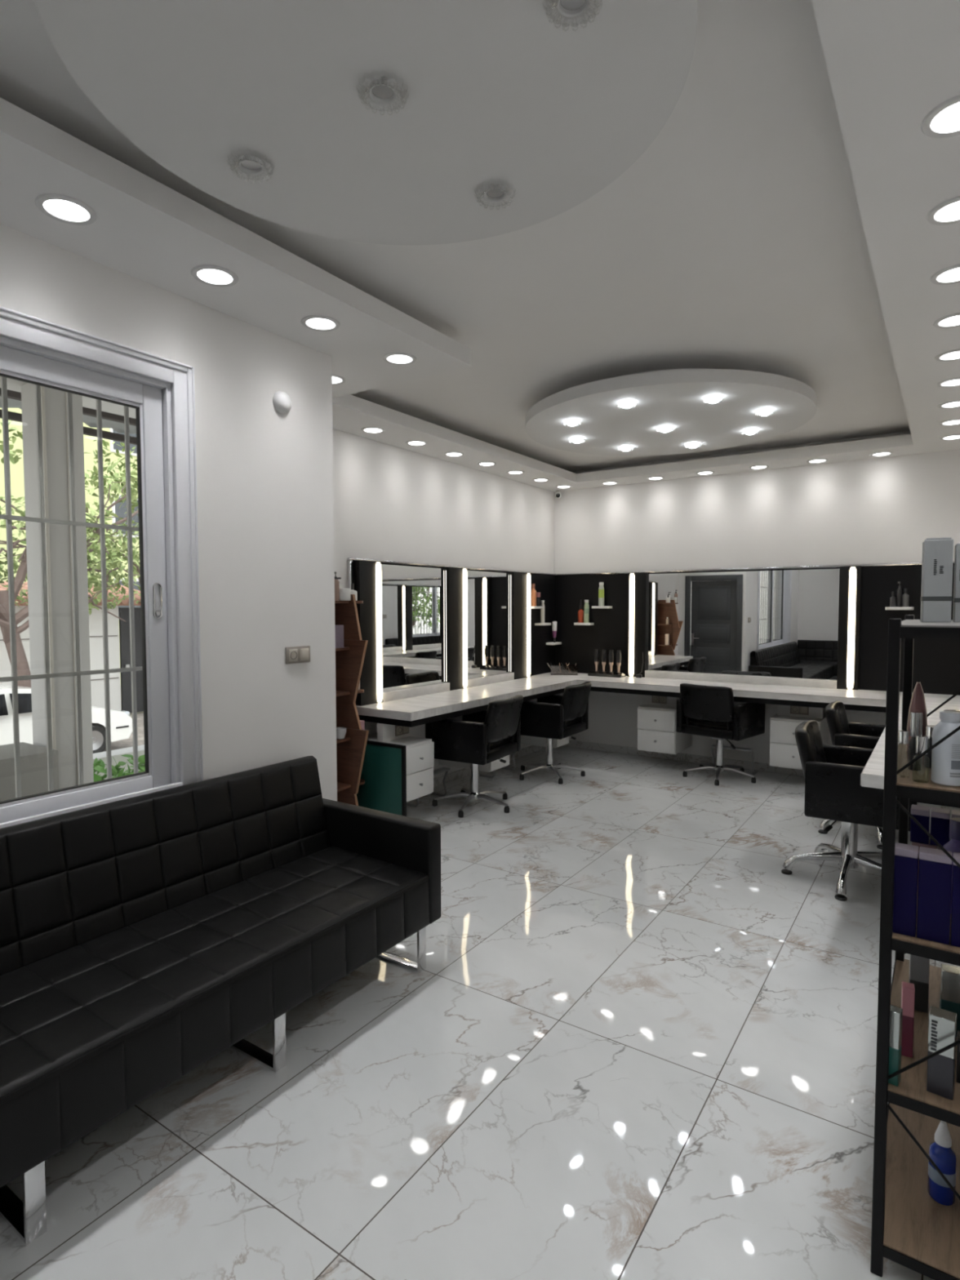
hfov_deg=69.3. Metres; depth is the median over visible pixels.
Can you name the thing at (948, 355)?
diffuser
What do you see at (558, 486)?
diffuser
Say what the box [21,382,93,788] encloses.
porch column
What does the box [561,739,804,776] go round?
baseboard
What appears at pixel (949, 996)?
carton
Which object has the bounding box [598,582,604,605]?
spray can
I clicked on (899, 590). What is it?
pump bottle
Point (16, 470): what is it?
apartment building
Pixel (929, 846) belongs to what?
carton
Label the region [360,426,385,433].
recessed light
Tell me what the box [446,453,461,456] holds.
diffuser
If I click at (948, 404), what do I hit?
diffuser
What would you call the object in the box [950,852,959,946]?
carton
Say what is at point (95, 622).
building
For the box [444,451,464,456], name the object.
recessed light
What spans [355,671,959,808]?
countertop
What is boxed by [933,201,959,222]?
diffuser
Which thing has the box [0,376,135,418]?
ceiling
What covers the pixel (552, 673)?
organizer
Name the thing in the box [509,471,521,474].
diffuser
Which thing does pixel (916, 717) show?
bottle
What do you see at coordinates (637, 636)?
pillar
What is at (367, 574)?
pillar
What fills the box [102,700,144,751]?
ground
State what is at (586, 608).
spray can
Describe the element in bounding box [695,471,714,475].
recessed light
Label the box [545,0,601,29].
recessed light
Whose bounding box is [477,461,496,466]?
recessed light
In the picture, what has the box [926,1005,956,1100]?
carton
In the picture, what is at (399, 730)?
power outlet
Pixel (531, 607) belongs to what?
wall shelf
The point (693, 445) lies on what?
recessed light
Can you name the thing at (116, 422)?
canopy
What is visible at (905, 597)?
bottle
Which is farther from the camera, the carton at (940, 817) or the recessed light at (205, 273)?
the recessed light at (205, 273)
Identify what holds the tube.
on the wall shelf at (552, 642)
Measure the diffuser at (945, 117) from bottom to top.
0.008 m
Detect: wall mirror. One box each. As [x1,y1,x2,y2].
[382,564,445,691]
[466,569,510,678]
[646,568,839,679]
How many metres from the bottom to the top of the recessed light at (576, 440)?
0.034 m
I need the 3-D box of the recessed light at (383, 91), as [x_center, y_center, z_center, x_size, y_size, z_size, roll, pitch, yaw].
[-0.244,-1.370,1.745,0.134,0.027,0.134,2,3,34]
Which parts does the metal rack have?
post, post, rail frame, rail frame, rail frame, rail frame, rail frame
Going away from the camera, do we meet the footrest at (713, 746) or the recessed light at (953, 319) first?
the recessed light at (953, 319)
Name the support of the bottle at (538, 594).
on the wall shelf at (531, 607)
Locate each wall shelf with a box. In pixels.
[530,606,542,608]
[534,622,551,625]
[546,641,561,644]
[573,622,594,625]
[591,605,612,608]
[884,607,913,609]
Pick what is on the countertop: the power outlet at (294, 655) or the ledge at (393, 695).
the ledge at (393, 695)
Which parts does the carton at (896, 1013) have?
box lid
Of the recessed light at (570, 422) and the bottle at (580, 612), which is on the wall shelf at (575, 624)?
the bottle at (580, 612)
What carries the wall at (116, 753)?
on the ground
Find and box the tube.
[551,621,557,642]
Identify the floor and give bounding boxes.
[0,746,959,1279]
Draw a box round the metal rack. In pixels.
[870,614,959,1279]
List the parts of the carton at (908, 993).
box lid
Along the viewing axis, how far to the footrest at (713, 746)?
6.63 m
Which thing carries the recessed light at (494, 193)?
in the ceiling at (500, 92)
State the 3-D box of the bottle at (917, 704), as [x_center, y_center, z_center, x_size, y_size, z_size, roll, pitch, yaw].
[1.142,0.216,1.812,0.043,0.214,0.043,-2,3,-35]
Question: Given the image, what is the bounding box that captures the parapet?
[0,742,59,801]
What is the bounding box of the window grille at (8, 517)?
[0,376,142,798]
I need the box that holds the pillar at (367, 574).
[353,560,382,706]
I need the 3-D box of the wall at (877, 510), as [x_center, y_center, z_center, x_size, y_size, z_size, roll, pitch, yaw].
[2.620,-0.276,6.897,4.170,3.095,0.170,2,3,34]
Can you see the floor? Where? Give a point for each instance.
(629, 1043)
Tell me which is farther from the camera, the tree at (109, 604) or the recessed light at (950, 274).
the tree at (109, 604)
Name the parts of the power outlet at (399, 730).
socket plate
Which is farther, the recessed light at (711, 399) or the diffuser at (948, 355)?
the recessed light at (711, 399)
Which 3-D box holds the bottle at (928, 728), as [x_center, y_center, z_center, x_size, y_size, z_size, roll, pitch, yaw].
[1.157,0.272,1.769,0.041,0.105,0.040,2,3,34]
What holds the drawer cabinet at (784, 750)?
attached to the wall at (877, 510)
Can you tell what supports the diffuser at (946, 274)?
attached to the recessed light at (950, 274)
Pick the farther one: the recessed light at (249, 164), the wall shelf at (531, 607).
the wall shelf at (531, 607)
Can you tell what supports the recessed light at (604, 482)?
in the ceiling at (500, 92)
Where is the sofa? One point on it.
(143, 938)
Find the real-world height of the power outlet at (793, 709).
0.084 m
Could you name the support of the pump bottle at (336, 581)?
on the corner shelf at (349, 659)
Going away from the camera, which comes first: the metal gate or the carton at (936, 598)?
the carton at (936, 598)
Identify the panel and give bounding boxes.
[356,740,406,816]
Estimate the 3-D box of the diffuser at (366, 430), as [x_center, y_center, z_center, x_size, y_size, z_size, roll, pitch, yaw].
[-0.790,-1.547,5.121,0.132,0.008,0.132,2,3,34]
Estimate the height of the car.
1.440 m
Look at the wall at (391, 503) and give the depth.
6.17 m
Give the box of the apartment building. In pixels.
[0,408,141,682]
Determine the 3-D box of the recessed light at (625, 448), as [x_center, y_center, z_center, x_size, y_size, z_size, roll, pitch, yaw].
[1.196,-1.565,5.689,0.134,0.034,0.134,2,3,34]
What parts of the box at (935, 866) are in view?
box lid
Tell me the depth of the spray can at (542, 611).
7.62 m
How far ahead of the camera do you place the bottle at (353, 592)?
5.03 m
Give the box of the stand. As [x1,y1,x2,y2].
[587,671,626,677]
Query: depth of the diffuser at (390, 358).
3.63 m
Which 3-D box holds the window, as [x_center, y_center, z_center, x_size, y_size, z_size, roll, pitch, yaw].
[-2.059,-0.173,1.844,0.156,1.842,2.832,2,3,34]
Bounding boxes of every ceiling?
[0,0,959,492]
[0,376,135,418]
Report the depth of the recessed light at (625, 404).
4.42 m
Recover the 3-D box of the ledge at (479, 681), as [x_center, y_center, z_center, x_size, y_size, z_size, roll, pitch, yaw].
[0.092,0.389,6.820,0.062,0.074,0.835,2,3,34]
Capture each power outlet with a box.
[284,645,310,664]
[395,724,408,736]
[651,695,666,703]
[790,705,808,715]
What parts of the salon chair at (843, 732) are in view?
leg, backrest, armrest, armrest, leg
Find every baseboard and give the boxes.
[433,745,546,787]
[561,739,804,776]
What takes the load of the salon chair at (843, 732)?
on the floor
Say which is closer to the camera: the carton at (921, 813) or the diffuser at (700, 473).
the carton at (921, 813)
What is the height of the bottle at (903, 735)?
0.111 m
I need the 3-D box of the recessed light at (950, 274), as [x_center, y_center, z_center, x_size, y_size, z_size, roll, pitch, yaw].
[1.867,-1.432,2.719,0.176,0.008,0.176,2,3,34]
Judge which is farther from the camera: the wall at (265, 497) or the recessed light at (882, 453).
the recessed light at (882, 453)
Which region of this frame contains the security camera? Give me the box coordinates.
[555,489,561,498]
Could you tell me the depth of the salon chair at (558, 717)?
6.35 m
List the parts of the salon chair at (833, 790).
backrest, leg, leg, leg, armrest, armrest, leg, leg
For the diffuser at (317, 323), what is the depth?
3.17 m
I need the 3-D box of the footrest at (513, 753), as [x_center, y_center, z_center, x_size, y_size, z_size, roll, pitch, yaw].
[0.192,1.164,6.698,0.205,0.253,0.402,2,3,34]
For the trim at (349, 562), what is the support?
attached to the wall at (391, 503)
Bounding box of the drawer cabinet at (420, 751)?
[367,732,434,802]
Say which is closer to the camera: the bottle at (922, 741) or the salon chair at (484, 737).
the bottle at (922, 741)
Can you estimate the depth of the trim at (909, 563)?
6.74 m
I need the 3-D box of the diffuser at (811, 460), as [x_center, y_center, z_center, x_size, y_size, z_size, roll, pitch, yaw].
[3.034,-1.609,6.240,0.132,0.008,0.132,2,3,34]
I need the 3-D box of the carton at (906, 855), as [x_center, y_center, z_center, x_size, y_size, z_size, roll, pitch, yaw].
[1.007,0.593,1.659,0.064,0.205,0.045,2,3,34]
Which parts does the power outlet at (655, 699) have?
socket plate, socket plate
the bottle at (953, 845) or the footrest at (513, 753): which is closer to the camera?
the bottle at (953, 845)
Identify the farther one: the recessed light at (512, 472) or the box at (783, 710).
the recessed light at (512, 472)
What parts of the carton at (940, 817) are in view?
box lid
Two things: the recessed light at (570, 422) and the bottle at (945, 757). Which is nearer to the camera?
the bottle at (945, 757)
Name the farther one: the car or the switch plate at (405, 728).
the car
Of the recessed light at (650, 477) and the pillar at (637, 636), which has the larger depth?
the pillar at (637, 636)
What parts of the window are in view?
pull handle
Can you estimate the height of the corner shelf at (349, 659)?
1.700 m
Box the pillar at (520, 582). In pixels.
[509,572,530,679]
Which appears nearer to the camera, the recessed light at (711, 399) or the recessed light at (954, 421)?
the recessed light at (711, 399)
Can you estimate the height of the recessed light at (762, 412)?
0.034 m
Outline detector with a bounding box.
[272,391,291,413]
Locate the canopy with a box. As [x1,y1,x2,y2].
[0,387,136,444]
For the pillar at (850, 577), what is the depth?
6.24 m
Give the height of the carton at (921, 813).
0.092 m
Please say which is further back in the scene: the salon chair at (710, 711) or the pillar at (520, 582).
the pillar at (520, 582)
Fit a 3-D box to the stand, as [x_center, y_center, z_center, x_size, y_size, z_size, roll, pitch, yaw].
[1.364,0.366,7.471,0.380,0.050,0.140,2,3,34]
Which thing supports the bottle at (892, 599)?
on the wall shelf at (886, 608)
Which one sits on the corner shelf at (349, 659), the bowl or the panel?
the bowl
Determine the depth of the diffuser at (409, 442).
5.52 m
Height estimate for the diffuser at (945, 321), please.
0.008 m
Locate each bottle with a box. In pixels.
[334,571,339,600]
[350,583,357,600]
[530,583,536,606]
[536,592,540,606]
[577,599,583,622]
[889,591,896,607]
[896,581,902,607]
[897,729,911,776]
[902,588,909,607]
[906,681,927,764]
[907,711,922,770]
[912,735,929,782]
[927,1120,956,1205]
[930,711,959,786]
[942,817,959,913]
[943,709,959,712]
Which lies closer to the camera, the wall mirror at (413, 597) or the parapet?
the parapet
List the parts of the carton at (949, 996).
box lid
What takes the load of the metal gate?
attached to the building at (95, 622)
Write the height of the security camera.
0.088 m
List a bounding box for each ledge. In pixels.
[382,682,449,702]
[466,672,514,687]
[644,670,836,688]
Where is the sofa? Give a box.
[0,755,440,1244]
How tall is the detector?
0.104 m
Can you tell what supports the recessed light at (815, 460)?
in the ceiling at (500, 92)
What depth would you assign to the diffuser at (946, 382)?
4.04 m
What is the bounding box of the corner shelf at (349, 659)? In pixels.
[334,594,368,805]
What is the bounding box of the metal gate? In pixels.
[118,607,143,712]
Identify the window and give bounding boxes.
[0,306,203,828]
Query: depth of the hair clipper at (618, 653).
7.37 m
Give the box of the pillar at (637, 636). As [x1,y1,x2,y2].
[626,572,648,677]
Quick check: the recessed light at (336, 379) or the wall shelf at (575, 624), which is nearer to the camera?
the recessed light at (336, 379)
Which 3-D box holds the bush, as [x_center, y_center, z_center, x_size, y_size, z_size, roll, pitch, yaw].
[-3.254,1.816,6.783,0.669,1.490,1.613,2,3,34]
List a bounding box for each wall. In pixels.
[0,223,337,800]
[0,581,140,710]
[93,744,144,779]
[333,428,555,778]
[554,449,959,764]
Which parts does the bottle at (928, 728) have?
lid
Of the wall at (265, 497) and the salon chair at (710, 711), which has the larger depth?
the salon chair at (710, 711)
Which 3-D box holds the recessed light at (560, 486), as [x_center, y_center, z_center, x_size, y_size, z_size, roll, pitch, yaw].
[0.914,-1.672,7.573,0.176,0.008,0.176,2,3,34]
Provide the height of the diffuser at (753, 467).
0.008 m
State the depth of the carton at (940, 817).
1.87 m
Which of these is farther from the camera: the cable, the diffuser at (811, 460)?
the cable
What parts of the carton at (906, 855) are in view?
box lid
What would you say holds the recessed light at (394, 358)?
in the ceiling at (500, 92)
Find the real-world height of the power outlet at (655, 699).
0.084 m
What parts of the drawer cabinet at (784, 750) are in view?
drawer, drawer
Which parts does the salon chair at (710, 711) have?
armrest, leg, rail, backrest, leg, seat, seat plate, leg, leg, leg, armrest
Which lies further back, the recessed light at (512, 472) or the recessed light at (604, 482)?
the recessed light at (604, 482)
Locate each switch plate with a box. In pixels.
[299,648,308,660]
[403,726,408,733]
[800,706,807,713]
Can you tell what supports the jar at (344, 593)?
on the corner shelf at (349, 659)
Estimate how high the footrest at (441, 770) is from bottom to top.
0.253 m
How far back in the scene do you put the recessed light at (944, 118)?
1.85 m
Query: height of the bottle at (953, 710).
0.150 m
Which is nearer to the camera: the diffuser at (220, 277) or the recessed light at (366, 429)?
the diffuser at (220, 277)
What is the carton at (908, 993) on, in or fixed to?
on the metal rack
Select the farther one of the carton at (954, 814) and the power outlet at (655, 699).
the power outlet at (655, 699)
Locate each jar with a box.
[339,588,351,600]
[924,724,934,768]
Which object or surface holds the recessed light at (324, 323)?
in the ceiling at (500, 92)
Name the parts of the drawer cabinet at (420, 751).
drawer, drawer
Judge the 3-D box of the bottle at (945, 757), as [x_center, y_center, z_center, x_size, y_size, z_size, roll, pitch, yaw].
[1.088,0.250,1.609,0.068,0.166,0.068,2,3,34]
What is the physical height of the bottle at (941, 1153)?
0.200 m
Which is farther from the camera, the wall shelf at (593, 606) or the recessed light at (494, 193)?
the wall shelf at (593, 606)
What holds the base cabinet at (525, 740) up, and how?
attached to the wall at (391, 503)
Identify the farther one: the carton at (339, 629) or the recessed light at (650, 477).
the recessed light at (650, 477)
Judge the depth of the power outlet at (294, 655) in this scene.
3.46 m
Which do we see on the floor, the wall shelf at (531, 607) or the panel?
the panel
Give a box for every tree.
[0,419,139,687]
[84,439,140,614]
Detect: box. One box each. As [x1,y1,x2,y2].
[377,723,418,742]
[642,694,679,706]
[777,704,822,719]
[916,846,952,944]
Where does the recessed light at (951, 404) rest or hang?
in the ceiling at (500, 92)
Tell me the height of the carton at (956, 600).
0.207 m
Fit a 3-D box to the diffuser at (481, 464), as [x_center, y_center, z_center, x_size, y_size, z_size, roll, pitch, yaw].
[0.062,-1.609,6.347,0.132,0.008,0.132,2,3,34]
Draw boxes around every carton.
[334,624,343,648]
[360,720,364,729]
[888,1004,902,1086]
[892,842,919,937]
[901,981,915,1057]
[908,954,929,1013]
[910,804,929,844]
[911,840,937,889]
[920,537,953,622]
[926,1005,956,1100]
[929,807,950,846]
[939,963,959,1036]
[950,809,959,839]
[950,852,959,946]
[952,543,959,622]
[955,1030,959,1083]
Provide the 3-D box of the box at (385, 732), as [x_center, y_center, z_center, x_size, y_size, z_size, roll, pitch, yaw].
[-0.624,0.681,5.328,0.060,0.138,0.420,2,3,34]
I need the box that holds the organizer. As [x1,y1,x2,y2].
[551,664,577,675]
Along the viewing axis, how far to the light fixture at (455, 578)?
6.29 m
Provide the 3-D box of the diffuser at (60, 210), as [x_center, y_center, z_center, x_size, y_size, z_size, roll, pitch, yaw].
[-1.350,-1.404,2.269,0.132,0.008,0.132,2,3,34]
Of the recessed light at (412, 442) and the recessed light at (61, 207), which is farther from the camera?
the recessed light at (412, 442)
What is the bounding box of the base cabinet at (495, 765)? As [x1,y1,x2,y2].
[438,715,509,772]
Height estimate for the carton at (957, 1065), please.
0.110 m
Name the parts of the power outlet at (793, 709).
socket plate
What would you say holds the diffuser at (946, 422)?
attached to the recessed light at (954, 421)
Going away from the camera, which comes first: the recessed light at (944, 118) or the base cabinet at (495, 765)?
the recessed light at (944, 118)
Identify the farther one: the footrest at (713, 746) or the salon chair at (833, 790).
the footrest at (713, 746)
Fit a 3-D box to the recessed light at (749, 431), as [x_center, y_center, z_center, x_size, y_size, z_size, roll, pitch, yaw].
[2.005,-1.540,5.143,0.134,0.034,0.134,2,3,34]
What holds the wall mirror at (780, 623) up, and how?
attached to the wall at (877, 510)
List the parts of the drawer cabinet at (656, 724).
drawer, drawer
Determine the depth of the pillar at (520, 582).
7.23 m
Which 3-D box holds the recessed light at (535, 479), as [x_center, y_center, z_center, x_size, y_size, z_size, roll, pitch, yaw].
[0.630,-1.651,7.164,0.176,0.008,0.176,2,3,34]
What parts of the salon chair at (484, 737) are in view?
leg, armrest, leg, leg, armrest, leg, leg, seat, rail, backrest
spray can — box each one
[540,600,544,622]
[583,600,589,622]
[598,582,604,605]
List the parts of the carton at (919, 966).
box lid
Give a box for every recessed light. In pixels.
[35,193,97,225]
[191,264,238,287]
[227,151,273,183]
[301,315,340,331]
[332,373,346,384]
[357,79,408,115]
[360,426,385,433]
[382,352,416,364]
[405,440,427,445]
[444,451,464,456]
[475,184,514,208]
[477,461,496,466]
[506,470,524,474]
[532,478,549,481]
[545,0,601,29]
[555,484,571,488]
[563,419,581,426]
[569,436,584,443]
[601,481,617,484]
[617,400,636,408]
[617,445,633,451]
[647,476,664,479]
[656,426,672,432]
[685,442,699,448]
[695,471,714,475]
[703,395,723,404]
[742,428,758,435]
[748,465,768,469]
[755,408,773,416]
[806,458,828,462]
[870,451,893,456]
[920,94,959,137]
[926,195,959,225]
[929,263,959,284]
[933,312,959,328]
[934,348,959,361]
[936,377,959,387]
[937,400,959,408]
[938,418,959,425]
[939,434,959,439]
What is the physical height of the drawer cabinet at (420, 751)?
0.415 m
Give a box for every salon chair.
[425,694,523,817]
[519,681,591,784]
[675,683,764,785]
[781,720,917,901]
[817,701,929,849]
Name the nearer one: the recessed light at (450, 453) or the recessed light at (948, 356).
the recessed light at (948, 356)
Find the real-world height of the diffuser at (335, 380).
0.008 m
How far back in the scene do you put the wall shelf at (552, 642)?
7.81 m
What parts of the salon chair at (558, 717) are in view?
leg, leg, armrest, leg, armrest, leg, seat, rail, backrest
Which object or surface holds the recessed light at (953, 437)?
in the ceiling at (500, 92)
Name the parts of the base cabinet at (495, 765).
drawer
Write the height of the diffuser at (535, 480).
0.008 m
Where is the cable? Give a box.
[635,652,643,678]
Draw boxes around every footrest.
[406,767,449,807]
[479,752,515,777]
[711,744,757,775]
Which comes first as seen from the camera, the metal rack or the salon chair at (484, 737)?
the metal rack
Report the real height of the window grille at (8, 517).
1.710 m
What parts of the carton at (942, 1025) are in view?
box lid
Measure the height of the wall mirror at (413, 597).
1.020 m
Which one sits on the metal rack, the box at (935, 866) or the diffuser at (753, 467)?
the box at (935, 866)
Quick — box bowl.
[336,727,346,738]
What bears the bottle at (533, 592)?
on the wall shelf at (531, 607)
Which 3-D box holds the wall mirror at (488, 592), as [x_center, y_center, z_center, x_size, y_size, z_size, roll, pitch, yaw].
[0.070,-0.159,6.806,0.013,1.020,0.835,2,3,34]
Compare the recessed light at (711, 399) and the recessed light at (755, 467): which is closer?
the recessed light at (711, 399)
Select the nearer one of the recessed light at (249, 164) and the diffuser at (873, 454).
the recessed light at (249, 164)
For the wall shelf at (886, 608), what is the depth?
6.00 m
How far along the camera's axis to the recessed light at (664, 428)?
5.04 m
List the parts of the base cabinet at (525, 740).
drawer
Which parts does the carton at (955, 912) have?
box lid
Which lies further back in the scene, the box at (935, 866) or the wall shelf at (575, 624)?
the wall shelf at (575, 624)
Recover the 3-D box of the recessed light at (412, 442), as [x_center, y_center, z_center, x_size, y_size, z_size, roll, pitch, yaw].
[-0.506,-1.568,5.530,0.176,0.008,0.176,2,3,34]
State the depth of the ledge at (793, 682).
6.78 m
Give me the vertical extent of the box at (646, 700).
0.138 m
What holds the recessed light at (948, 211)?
in the ceiling at (500, 92)
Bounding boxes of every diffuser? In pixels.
[43,199,89,222]
[196,269,232,284]
[306,318,335,329]
[332,376,342,383]
[364,428,382,432]
[386,355,412,363]
[408,441,424,444]
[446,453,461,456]
[480,462,493,465]
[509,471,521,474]
[534,479,546,481]
[557,485,569,488]
[648,477,662,479]
[698,471,711,474]
[751,466,765,468]
[809,459,825,462]
[872,453,890,456]
[930,102,959,133]
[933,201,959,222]
[936,267,959,282]
[938,315,959,326]
[939,351,959,359]
[941,379,959,386]
[942,401,959,407]
[942,420,959,424]
[942,435,959,439]
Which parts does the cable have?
cord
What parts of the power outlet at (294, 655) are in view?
socket plate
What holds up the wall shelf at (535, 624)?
attached to the wall at (391, 503)
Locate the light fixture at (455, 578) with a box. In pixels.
[444,567,467,690]
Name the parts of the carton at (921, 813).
box lid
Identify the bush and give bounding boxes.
[93,754,145,782]
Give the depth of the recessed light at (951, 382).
4.04 m
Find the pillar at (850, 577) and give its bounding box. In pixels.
[836,566,861,689]
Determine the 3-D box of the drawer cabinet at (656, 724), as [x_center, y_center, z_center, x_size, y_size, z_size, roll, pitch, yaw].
[1.872,0.882,7.050,0.390,0.440,0.551,2,3,34]
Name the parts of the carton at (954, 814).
box lid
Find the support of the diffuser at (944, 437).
attached to the recessed light at (953, 437)
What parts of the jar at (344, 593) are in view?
lid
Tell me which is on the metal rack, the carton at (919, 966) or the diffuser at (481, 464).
the carton at (919, 966)
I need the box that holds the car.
[0,684,132,753]
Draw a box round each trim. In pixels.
[346,557,555,588]
[555,561,954,575]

